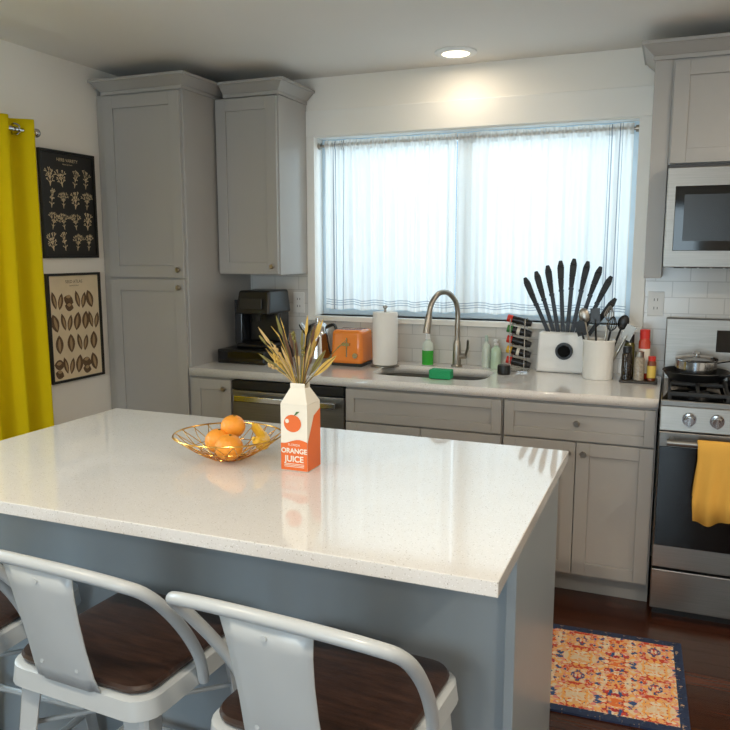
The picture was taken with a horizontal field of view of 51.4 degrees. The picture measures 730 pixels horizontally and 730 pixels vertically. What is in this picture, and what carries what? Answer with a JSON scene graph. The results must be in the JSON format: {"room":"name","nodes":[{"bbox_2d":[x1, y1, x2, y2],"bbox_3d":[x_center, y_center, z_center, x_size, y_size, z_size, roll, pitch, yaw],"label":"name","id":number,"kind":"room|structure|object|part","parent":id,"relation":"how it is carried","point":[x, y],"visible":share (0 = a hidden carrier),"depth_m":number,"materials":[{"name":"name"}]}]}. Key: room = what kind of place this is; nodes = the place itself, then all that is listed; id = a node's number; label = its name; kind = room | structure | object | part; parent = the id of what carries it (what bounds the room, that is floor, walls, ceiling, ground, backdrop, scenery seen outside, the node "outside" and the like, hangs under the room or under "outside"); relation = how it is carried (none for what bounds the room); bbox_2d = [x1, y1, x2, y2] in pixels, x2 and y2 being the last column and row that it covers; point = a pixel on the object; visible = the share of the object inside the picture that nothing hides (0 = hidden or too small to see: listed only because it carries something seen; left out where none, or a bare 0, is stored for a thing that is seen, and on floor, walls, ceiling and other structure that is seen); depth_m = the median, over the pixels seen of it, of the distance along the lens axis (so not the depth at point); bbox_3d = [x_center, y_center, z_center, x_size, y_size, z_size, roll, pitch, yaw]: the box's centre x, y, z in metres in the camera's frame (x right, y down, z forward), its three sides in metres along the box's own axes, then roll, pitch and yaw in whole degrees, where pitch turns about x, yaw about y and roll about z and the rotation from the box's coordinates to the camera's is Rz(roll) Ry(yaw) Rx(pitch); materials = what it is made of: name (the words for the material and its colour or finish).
{"room":"kitchen","nodes":[
{"label":"kitchen","id":0,"kind":"room"},
{"bbox_2d":[0,39,117,425],"bbox_3d":[-2.489,0.047,1.618,0.150,2.440,6.690,3,9,22],"label":"wall","id":1,"kind":"structure","parent":0,"point":[54,92],"depth_m":3.78,"materials":[{"name":"paint"}]},
{"bbox_2d":[9,125,40,137],"bbox_3d":[-1.966,-0.900,2.411,0.128,0.044,2.335,3,9,22],"label":"curtain rod","id":2,"kind":"object","parent":1,"relation":"attached to","point":[11,128],"visible":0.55,"depth_m":3.36,"materials":[{"name":"silver metal"}]},
{"bbox_2d":[0,113,53,440],"bbox_3d":[-1.689,-0.015,3.118,0.097,2.060,0.960,3,9,22],"label":"curtain","id":3,"kind":"object","parent":2,"relation":"hanging from","point":[26,402],"visible":0.55,"depth_m":3.41,"materials":[{"name":"fabric"}]},
{"bbox_2d":[36,147,98,257],"bbox_3d":[-1.478,-0.797,3.789,0.020,0.520,0.370,3,9,22],"label":"framed poster","id":4,"kind":"object","parent":1,"relation":"attached to","point":[66,180],"visible":1,"depth_m":3.78,"materials":[{"name":"black paper"}]},
{"bbox_2d":[44,272,104,384],"bbox_3d":[-1.478,-0.197,3.878,0.020,0.545,0.370,3,9,22],"label":"framed poster","id":5,"kind":"object","parent":1,"relation":"attached to","point":[73,300],"visible":0.99,"depth_m":3.87,"materials":[{"name":"paper"}]},
{"bbox_2d":[0,0,729,81],"bbox_3d":[-0.134,-1.069,0.490,5.230,0.100,6.990,3,9,22],"label":"ceiling","id":6,"kind":"structure","parent":0,"point":[213,40],"depth_m":3.21,"materials":[{"name":"paint"}]},
{"bbox_2d":[435,46,476,58],"bbox_3d":[0.429,-1.473,3.580,0.200,0.012,0.200,3,9,22],"label":"recessed light","id":7,"kind":"object","parent":6,"relation":"in","point":[452,52],"visible":1,"depth_m":3.56,"materials":[{"name":"white plastic"}]},
{"bbox_2d":[0,556,729,729],"bbox_3d":[-0.134,1.433,0.863,5.230,0.080,6.990,3,9,22],"label":"floor","id":8,"kind":"structure","parent":0,"point":[705,645],"depth_m":3.00,"materials":[{"name":"brown wood"}]},
{"bbox_2d":[0,564,98,729],"bbox_3d":[-1.054,0.770,2.010,0.516,0.894,0.521,3,9,20],"label":"counter stool","id":9,"kind":"object","parent":8,"relation":"on","point":[12,631],"visible":0.29,"depth_m":1.94,"materials":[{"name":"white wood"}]},
{"bbox_3d":[-1.044,0.620,2.013,0.384,0.022,0.384,3,9,20],"label":"seat","id":10,"kind":"part","parent":9,"relation":"part of","materials":[{"name":"brown wood"}]},
{"bbox_2d":[0,549,236,729],"bbox_3d":[-0.564,0.798,1.820,0.516,0.894,0.521,4,9,25],"label":"counter stool","id":11,"kind":"object","parent":8,"relation":"on","point":[129,657],"visible":0.96,"depth_m":1.63,"materials":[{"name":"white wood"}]},
{"bbox_3d":[-0.553,0.648,1.822,0.384,0.022,0.384,4,9,25],"label":"seat","id":12,"kind":"part","parent":11,"relation":"part of","materials":[{"name":"brown wood"}]},
{"bbox_2d":[87,70,250,414],"bbox_3d":[-1.021,-0.310,4.242,0.587,2.372,0.679,3,9,22],"label":"pantry cabinet","id":13,"kind":"object","parent":8,"relation":"on","point":[171,308],"visible":0.73,"depth_m":3.93,"materials":[{"name":"grey paint"}]},
{"bbox_3d":[-1.020,-1.447,4.072,0.585,0.072,0.679,3,9,22],"label":"crown","id":14,"kind":"part","parent":13,"relation":"part of","materials":[{"name":"grey paint"}]},
{"bbox_2d":[191,375,234,417],"bbox_3d":[-0.676,0.451,4.222,0.249,0.873,0.665,3,9,22],"label":"base cabinet","id":15,"kind":"object","parent":8,"relation":"on","point":[211,396],"visible":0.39,"depth_m":3.90,"materials":[{"name":"grey paint"}]},
{"bbox_2d":[0,408,568,729],"bbox_3d":[-0.354,0.731,2.201,1.683,0.915,0.988,3,9,22],"label":"kitchen island","id":16,"kind":"object","parent":8,"relation":"on","point":[443,551],"visible":0.8,"depth_m":1.90,"materials":[{"name":"stone"}]},
{"bbox_2d":[0,408,568,597],"bbox_3d":[-0.354,0.294,2.136,1.683,0.031,0.988,3,9,22],"label":"island countertop","id":17,"kind":"structure","parent":16,"relation":"on","point":[456,515],"depth_m":1.86,"materials":[{"name":"stone"}]},
{"bbox_2d":[172,422,280,461],"bbox_3d":[-0.395,0.232,2.191,0.321,0.070,0.305,3,9,22],"label":"fruit bowl","id":18,"kind":"object","parent":17,"relation":"on","point":[243,455],"visible":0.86,"depth_m":2.15,"materials":[{"name":"gold metal"}]},
{"bbox_2d":[205,429,226,452],"bbox_3d":[-0.427,0.220,2.203,0.076,0.072,0.076,3,9,22],"label":"fruit","id":19,"kind":"object","parent":18,"relation":"in","point":[213,435],"visible":0.58,"depth_m":2.18,"materials":[{"name":"orange food"}]},
{"bbox_2d":[215,434,242,460],"bbox_3d":[-0.384,0.232,2.138,0.080,0.076,0.080,3,9,22],"label":"fruit","id":20,"kind":"object","parent":18,"relation":"in","point":[227,440],"visible":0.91,"depth_m":2.11,"materials":[{"name":"orange food"}]},
{"bbox_2d":[221,415,244,436],"bbox_3d":[-0.386,0.180,2.218,0.072,0.068,0.072,3,9,22],"label":"fruit","id":21,"kind":"object","parent":18,"relation":"in","point":[231,424],"visible":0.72,"depth_m":2.19,"materials":[{"name":"orange food"}]},
{"bbox_2d":[251,422,269,449],"bbox_3d":[-0.301,0.211,2.199,0.055,0.063,0.154,-1,9,-9],"label":"banana","id":22,"kind":"object","parent":18,"relation":"in","point":[262,436],"visible":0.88,"depth_m":2.20,"materials":[{"name":"yellow food"}]},
{"bbox_2d":[280,382,320,472],"bbox_3d":[-0.176,0.165,2.079,0.081,0.238,0.081,3,9,22],"label":"vase","id":23,"kind":"object","parent":17,"relation":"on","point":[300,407],"visible":0.96,"depth_m":2.05,"materials":[{"name":"white ceramic"}]},
{"bbox_2d":[281,408,320,471],"bbox_3d":[-0.176,0.200,2.084,0.081,0.164,0.081,3,9,22],"label":"print","id":24,"kind":"object","parent":23,"relation":"attached to","point":[300,427],"depth_m":2.05,"materials":[{"name":"orange"}]},
{"bbox_2d":[258,315,345,385],"bbox_3d":[-0.173,-0.040,2.056,0.253,0.196,0.148,3,9,22],"label":"flower bouquet","id":25,"kind":"object","parent":23,"relation":"in","point":[306,358],"visible":0.97,"depth_m":2.05,"materials":[{"name":"plant"}]},
{"bbox_2d":[232,379,345,429],"bbox_3d":[-0.278,0.481,4.045,0.616,0.866,0.662,3,9,22],"label":"dishwasher","id":26,"kind":"object","parent":8,"relation":"on","point":[253,400],"visible":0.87,"depth_m":3.75,"materials":[{"name":"black metal"}]},
{"bbox_3d":[-0.394,0.180,3.709,0.556,0.030,0.043,3,9,22],"label":"handle","id":27,"kind":"part","parent":26,"relation":"part of","materials":[{"name":"silver metal"}]},
{"bbox_2d":[165,591,457,729],"bbox_3d":[-0.066,0.833,1.589,0.516,0.894,0.521,4,9,26],"label":"counter stool","id":28,"kind":"object","parent":8,"relation":"on","point":[290,673],"visible":1,"depth_m":1.39,"materials":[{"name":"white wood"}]},
{"bbox_3d":[-0.054,0.683,1.591,0.384,0.022,0.384,4,9,26],"label":"seat","id":29,"kind":"part","parent":28,"relation":"part of","materials":[{"name":"brown wood"}]},
{"bbox_2d":[346,386,503,444],"bbox_3d":[0.368,0.513,3.804,0.756,0.873,0.665,3,9,22],"label":"base cabinet","id":30,"kind":"object","parent":8,"relation":"on","point":[470,418],"visible":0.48,"depth_m":3.47,"materials":[{"name":"grey paint"}]},
{"bbox_2d":[189,355,660,408],"bbox_3d":[0.261,0.052,3.787,2.265,0.040,0.636,3,9,22],"label":"countertop","id":31,"kind":"structure","parent":30,"relation":"on","point":[532,385],"depth_m":3.51,"materials":[{"name":"stone"}]},
{"bbox_2d":[218,289,292,364],"bbox_3d":[-0.599,-0.217,4.151,0.290,0.384,0.336,3,9,22],"label":"coffee maker","id":32,"kind":"object","parent":31,"relation":"on","point":[254,308],"visible":0.95,"depth_m":4.09,"materials":[{"name":"black plastic"}]},
{"bbox_3d":[-0.660,-0.042,4.023,0.274,0.056,0.007,3,9,22],"label":"drawer","id":33,"kind":"part","parent":32,"relation":"part of","materials":[{"name":"black plastic"}]},
{"bbox_3d":[-0.665,-0.243,4.254,0.048,0.254,0.170,3,9,22],"label":"water tank","id":34,"kind":"part","parent":32,"relation":"part of","materials":[{"name":"black plastic"}]},
{"bbox_3d":[-0.606,-0.326,4.035,0.130,0.055,0.008,3,9,22],"label":"handle panel","id":35,"kind":"part","parent":32,"relation":"part of","materials":[{"name":"black plastic"}]},
{"bbox_3d":[-0.598,-0.065,4.176,0.290,0.074,0.330,3,9,22],"label":"pod drawer","id":36,"kind":"part","parent":32,"relation":"part of","materials":[{"name":"black plastic"}]},
{"bbox_2d":[299,318,337,362],"bbox_3d":[-0.253,-0.138,4.129,0.182,0.234,0.170,-3,9,-20],"label":"electric kettle","id":37,"kind":"object","parent":31,"relation":"on","point":[325,343],"visible":0.61,"depth_m":4.08,"materials":[{"name":"silver metal"}]},
{"bbox_3d":[-0.174,-0.142,4.096,0.072,0.171,0.018,3,9,22],"label":"handle","id":38,"kind":"part","parent":37,"relation":"part of","materials":[{"name":"black plastic"}]},
{"bbox_2d":[332,327,372,366],"bbox_3d":[-0.070,-0.098,4.006,0.178,0.190,0.196,3,9,22],"label":"toaster","id":39,"kind":"object","parent":31,"relation":"on","point":[356,351],"visible":0.92,"depth_m":3.94,"materials":[{"name":"orange metal"}]},
{"bbox_3d":[-0.078,-0.086,3.916,0.084,0.104,0.022,3,9,22],"label":"lever and dial","id":40,"kind":"part","parent":39,"relation":"part of","materials":[{"name":"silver metal"}]},
{"bbox_2d":[371,305,398,367],"bbox_3d":[0.105,-0.153,3.937,0.150,0.319,0.149,3,9,22],"label":"paper towel roll","id":41,"kind":"object","parent":31,"relation":"on","point":[385,323],"visible":1,"depth_m":3.89,"materials":[{"name":"white paper"}]},
{"bbox_2d":[422,334,433,365],"bbox_3d":[0.330,-0.083,3.986,0.061,0.167,0.061,3,9,22],"label":"dish soap bottle","id":42,"kind":"object","parent":31,"relation":"on","point":[427,347],"visible":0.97,"depth_m":3.97,"materials":[{"name":"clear plastic"}]},
{"bbox_2d":[385,373,485,379],"bbox_3d":[0.341,0.175,3.780,0.594,0.199,0.364,3,9,22],"label":"sink","id":43,"kind":"object","parent":31,"relation":"in","point":[392,374],"visible":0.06,"depth_m":3.96,"materials":[{"name":"silver metal"}]},
{"bbox_2d":[429,368,452,379],"bbox_3d":[0.358,0.041,3.567,0.105,0.044,0.060,3,9,22],"label":"sponge","id":44,"kind":"object","parent":31,"relation":"on","point":[434,373],"visible":1,"depth_m":3.54,"materials":[{"name":"green"}]},
{"bbox_2d":[423,289,468,366],"bbox_3d":[0.403,-0.185,3.872,0.262,0.401,0.101,-3,9,-20],"label":"kitchen faucet","id":45,"kind":"object","parent":31,"relation":"on","point":[457,355],"visible":1,"depth_m":3.89,"materials":[{"name":"silver metal"}]},
{"bbox_2d":[482,335,490,367],"bbox_3d":[0.624,-0.070,3.900,0.044,0.167,0.044,3,9,22],"label":"clear soap bottle","id":46,"kind":"object","parent":31,"relation":"on","point":[486,349],"visible":0.99,"depth_m":3.88,"materials":[{"name":"plastic"}]},
{"bbox_2d":[490,339,500,368],"bbox_3d":[0.667,-0.055,3.860,0.054,0.149,0.059,3,9,22],"label":"soap dispenser","id":47,"kind":"object","parent":31,"relation":"on","point":[495,351],"visible":0.91,"depth_m":3.84,"materials":[{"name":"green plastic"}]},
{"bbox_2d":[497,364,510,374],"bbox_3d":[0.677,0.022,3.696,0.064,0.045,0.064,3,9,22],"label":"jar","id":48,"kind":"object","parent":31,"relation":"on","point":[502,369],"visible":1,"depth_m":3.67,"materials":[{"name":"plastic"}]},
{"bbox_2d":[506,314,532,372],"bbox_3d":[0.766,-0.110,3.771,0.126,0.284,0.080,3,9,22],"label":"spice rack","id":49,"kind":"object","parent":31,"relation":"on","point":[519,321],"visible":0.98,"depth_m":3.75,"materials":[{"name":"silver metal"}]},
{"bbox_2d":[523,258,616,373],"bbox_3d":[0.996,-0.241,3.715,0.448,0.558,0.094,3,9,22],"label":"knife block","id":50,"kind":"object","parent":31,"relation":"on","point":[558,351],"visible":0.91,"depth_m":3.71,"materials":[{"name":"white plastic"}]},
{"bbox_2d":[574,305,636,379],"bbox_3d":[1.120,-0.105,3.531,0.152,0.343,0.260,-8,12,-43],"label":"utensil crock","id":51,"kind":"object","parent":31,"relation":"on","point":[598,353],"visible":1,"depth_m":3.51,"materials":[{"name":"white ceramic"}]},
{"bbox_2d":[619,376,657,383],"bbox_3d":[1.259,0.069,3.492,0.165,0.011,0.130,3,9,22],"label":"tray","id":52,"kind":"object","parent":31,"relation":"on","point":[644,381],"visible":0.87,"depth_m":3.44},
{"bbox_2d":[621,346,632,379],"bbox_3d":[1.199,-0.010,3.472,0.046,0.150,0.046,3,9,22],"label":"pepper grinder","id":53,"kind":"object","parent":52,"relation":"on","point":[626,365],"visible":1,"depth_m":3.46,"materials":[{"name":"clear glass"}]},
{"bbox_3d":[1.199,-0.071,3.463,0.039,0.028,0.039,3,9,22],"label":"lid","id":54,"kind":"part","parent":53,"relation":"part of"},
{"bbox_2d":[624,334,634,377],"bbox_3d":[1.228,-0.044,3.526,0.048,0.201,0.048,3,9,22],"label":"olive oil bottle","id":55,"kind":"object","parent":52,"relation":"on","point":[631,342],"visible":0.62,"depth_m":3.50,"materials":[{"name":"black glass"}]},
{"bbox_3d":[1.228,-0.125,3.514,0.041,0.038,0.041,3,9,22],"label":"lid","id":56,"kind":"part","parent":55,"relation":"part of","materials":[{"name":"silver metal"}]},
{"bbox_2d":[633,351,644,380],"bbox_3d":[1.247,0.003,3.450,0.046,0.130,0.046,3,9,22],"label":"salt grinder","id":57,"kind":"object","parent":52,"relation":"on","point":[638,369],"visible":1,"depth_m":3.43,"materials":[{"name":"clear glass"}]},
{"bbox_3d":[1.247,-0.049,3.442,0.039,0.025,0.039,3,9,22],"label":"lid","id":58,"kind":"part","parent":57,"relation":"part of","materials":[{"name":"silver metal"}]},
{"bbox_2d":[638,329,650,378],"bbox_3d":[1.285,-0.051,3.491,0.053,0.226,0.053,3,9,22],"label":"bottle","id":59,"kind":"object","parent":52,"relation":"on","point":[644,344],"visible":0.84,"depth_m":3.47,"materials":[{"name":"plastic"}]},
{"bbox_3d":[1.285,-0.142,3.478,0.044,0.043,0.044,3,9,22],"label":"lid","id":60,"kind":"part","parent":59,"relation":"part of","materials":[{"name":"red plastic"}]},
{"bbox_2d":[646,356,655,380],"bbox_3d":[1.300,0.015,3.440,0.039,0.110,0.039,3,9,22],"label":"spice shaker","id":61,"kind":"object","parent":52,"relation":"on","point":[651,364],"visible":1,"depth_m":3.43,"materials":[{"name":"yellow plastic"}]},
{"bbox_3d":[1.300,-0.029,3.434,0.032,0.021,0.032,3,9,22],"label":"lid","id":62,"kind":"part","parent":61,"relation":"part of","materials":[{"name":"red plastic"}]},
{"bbox_2d":[503,398,659,601],"bbox_3d":[1.013,0.551,3.546,0.632,0.873,0.665,3,9,22],"label":"base cabinet","id":63,"kind":"object","parent":8,"relation":"on","point":[606,486],"visible":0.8,"depth_m":3.23,"materials":[{"name":"grey paint"}]},
{"bbox_2d":[550,624,690,729],"bbox_3d":[0.338,1.081,2.923,1.660,0.008,0.600,3,9,19],"label":"runner rug","id":64,"kind":"object","parent":8,"relation":"on","point":[633,681],"visible":0.37,"depth_m":2.69,"materials":[{"name":"fabric"}]},
{"bbox_2d":[649,317,729,624],"bbox_3d":[1.647,0.437,3.205,0.763,1.200,0.748,3,9,22],"label":"gas range","id":65,"kind":"object","parent":8,"relation":"on","point":[690,578],"visible":0.79,"depth_m":3.06,"materials":[{"name":"silver metal"}]},
{"bbox_3d":[1.521,0.320,2.873,0.703,0.026,0.078,3,9,22],"label":"door handle","id":66,"kind":"part","parent":65,"relation":"part of","materials":[{"name":"silver metal"}]},
{"bbox_3d":[1.541,0.941,3.015,0.763,0.170,0.032,3,9,22],"label":"drawer","id":67,"kind":"part","parent":65,"relation":"part of","materials":[{"name":"silver metal"}]},
{"bbox_2d":[651,430,729,576],"bbox_3d":[1.540,0.565,2.958,0.763,0.570,0.035,3,9,22],"label":"oven","id":68,"kind":"object","parent":65,"relation":"in","point":[681,545],"depth_m":3.04,"materials":[{"name":"black glass"}]},
{"bbox_3d":[1.539,0.229,2.904,0.763,0.100,0.044,3,9,22],"label":"control panel","id":69,"kind":"part","parent":65,"relation":"part of","materials":[{"name":"silver metal"}]},
{"bbox_2d":[661,378,729,403],"bbox_3d":[1.648,0.131,3.163,0.763,0.018,0.600,3,9,22],"label":"cooktop","id":70,"kind":"object","parent":65,"relation":"in","point":[665,398],"depth_m":3.13,"materials":[{"name":"black metal"}]},
{"bbox_2d":[662,366,729,382],"bbox_3d":[1.454,0.048,3.234,0.275,0.060,0.482,0,8,0],"label":"frying pan","id":71,"kind":"object","parent":65,"relation":"on","point":[669,371],"visible":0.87,"depth_m":3.24,"materials":[{"name":"metal"}]},
{"bbox_2d":[675,351,729,374],"bbox_3d":[1.527,0.000,3.323,0.319,0.114,0.178,2,9,14],"label":"saucepan","id":72,"kind":"object","parent":71,"relation":"on","point":[696,364],"visible":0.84,"depth_m":3.28,"materials":[{"name":"silver metal"}]},
{"bbox_2d":[692,440,729,526],"bbox_3d":[1.399,0.460,2.905,0.263,0.327,0.083,3,9,22],"label":"dish towel","id":73,"kind":"object","parent":65,"relation":"hanging from","point":[711,485],"visible":1,"depth_m":2.91,"materials":[{"name":"yellow fabric"}]},
{"bbox_2d":[292,47,662,555],"bbox_3d":[1.147,-0.280,3.813,5.230,2.440,0.150,3,9,22],"label":"wall","id":74,"kind":"structure","parent":0,"point":[620,68],"depth_m":3.82,"materials":[{"name":"paint"}]},
{"bbox_2d":[215,76,314,274],"bbox_3d":[-0.542,-0.989,4.098,0.430,0.987,0.381,3,9,22],"label":"upper cabinet","id":75,"kind":"object","parent":74,"relation":"attached to","point":[261,122],"visible":1,"depth_m":3.99,"materials":[{"name":"grey paint"}]},
{"bbox_3d":[-0.618,-0.933,3.985,0.358,0.900,0.020,3,9,22],"label":"door","id":76,"kind":"part","parent":75,"relation":"part of","materials":[{"name":"grey paint"}]},
{"bbox_3d":[-0.517,-1.440,4.021,0.376,0.072,0.381,3,9,22],"label":"crown","id":77,"kind":"part","parent":75,"relation":"part of","materials":[{"name":"grey paint"}]},
{"bbox_2d":[317,125,638,149],"bbox_3d":[0.522,-1.168,3.903,1.681,0.034,0.034,3,9,22],"label":"curtain rod","id":78,"kind":"object","parent":74,"relation":"attached to","point":[320,146],"visible":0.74,"depth_m":4.20,"materials":[{"name":"silver metal"}]},
{"bbox_2d":[324,133,456,312],"bbox_3d":[0.128,-0.759,4.125,0.753,0.933,0.035,3,9,22],"label":"cafe curtain","id":79,"kind":"object","parent":78,"relation":"hanging from","point":[391,202],"visible":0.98,"depth_m":4.12,"materials":[{"name":"fabric"}]},
{"bbox_2d":[455,122,634,316],"bbox_3d":[0.880,-0.714,3.824,0.860,0.933,0.035,3,9,22],"label":"cafe curtain","id":80,"kind":"object","parent":78,"relation":"hanging from","point":[529,200],"visible":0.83,"depth_m":3.81,"materials":[{"name":"fabric"}]},
{"bbox_2d":[306,85,653,332],"bbox_3d":[0.524,-0.779,3.947,1.793,1.143,0.135,3,9,22],"label":"trim","id":81,"kind":"structure","parent":74,"relation":"attached to","point":[637,101],"depth_m":3.79,"materials":[{"name":"paint"}]},
{"bbox_2d":[322,121,639,323],"bbox_3d":[0.549,-0.736,4.036,1.683,0.975,0.055,3,9,22],"label":"frame","id":82,"kind":"object","parent":74,"relation":"attached to","point":[404,313],"visible":0.25,"depth_m":4.01,"materials":[{"name":"plastic"}]},
{"bbox_2d":[250,267,729,374],"bbox_3d":[1.089,-0.235,3.757,3.790,0.534,0.008,3,9,22],"label":"tile backsplash","id":83,"kind":"structure","parent":74,"relation":"attached to","point":[688,292],"depth_m":3.87,"materials":[{"name":"white tile"}]},
{"bbox_2d":[293,292,304,312],"bbox_3d":[-0.378,-0.358,4.331,0.072,0.116,0.005,3,9,22],"label":"wall outlet","id":84,"kind":"object","parent":83,"relation":"attached to","point":[298,297],"visible":1,"depth_m":4.33,"materials":[{"name":"white plastic"}]},
{"bbox_2d":[647,292,663,315],"bbox_3d":[1.388,-0.292,3.619,0.072,0.116,0.005,3,9,22],"label":"wall outlet","id":85,"kind":"object","parent":83,"relation":"attached to","point":[655,307],"visible":1,"depth_m":3.62,"materials":[{"name":"white plastic"}]},
{"bbox_2d":[642,32,729,277],"bbox_3d":[1.640,-0.862,3.226,0.905,0.980,0.381,3,9,22],"label":"upper cabinet","id":86,"kind":"object","parent":74,"relation":"attached to","point":[691,113],"visible":0.98,"depth_m":3.16,"materials":[{"name":"grey paint"}]},
{"bbox_3d":[1.640,-1.311,3.159,0.905,0.072,0.381,3,9,22],"label":"crown","id":87,"kind":"part","parent":86,"relation":"part of","materials":[{"name":"grey paint"}]},
{"bbox_2d":[663,162,729,268],"bbox_3d":[1.685,-0.625,3.201,0.772,0.429,0.456,3,9,22],"label":"microwave oven","id":88,"kind":"object","parent":86,"relation":"in","point":[697,217],"visible":1,"depth_m":3.13,"materials":[{"name":"silver metal"}]},
{"bbox_3d":[1.526,-0.597,3.069,0.510,0.265,0.004,3,9,22],"label":"door glass","id":89,"kind":"part","parent":88,"relation":"part of","materials":[{"name":"black glass"}]}
]}

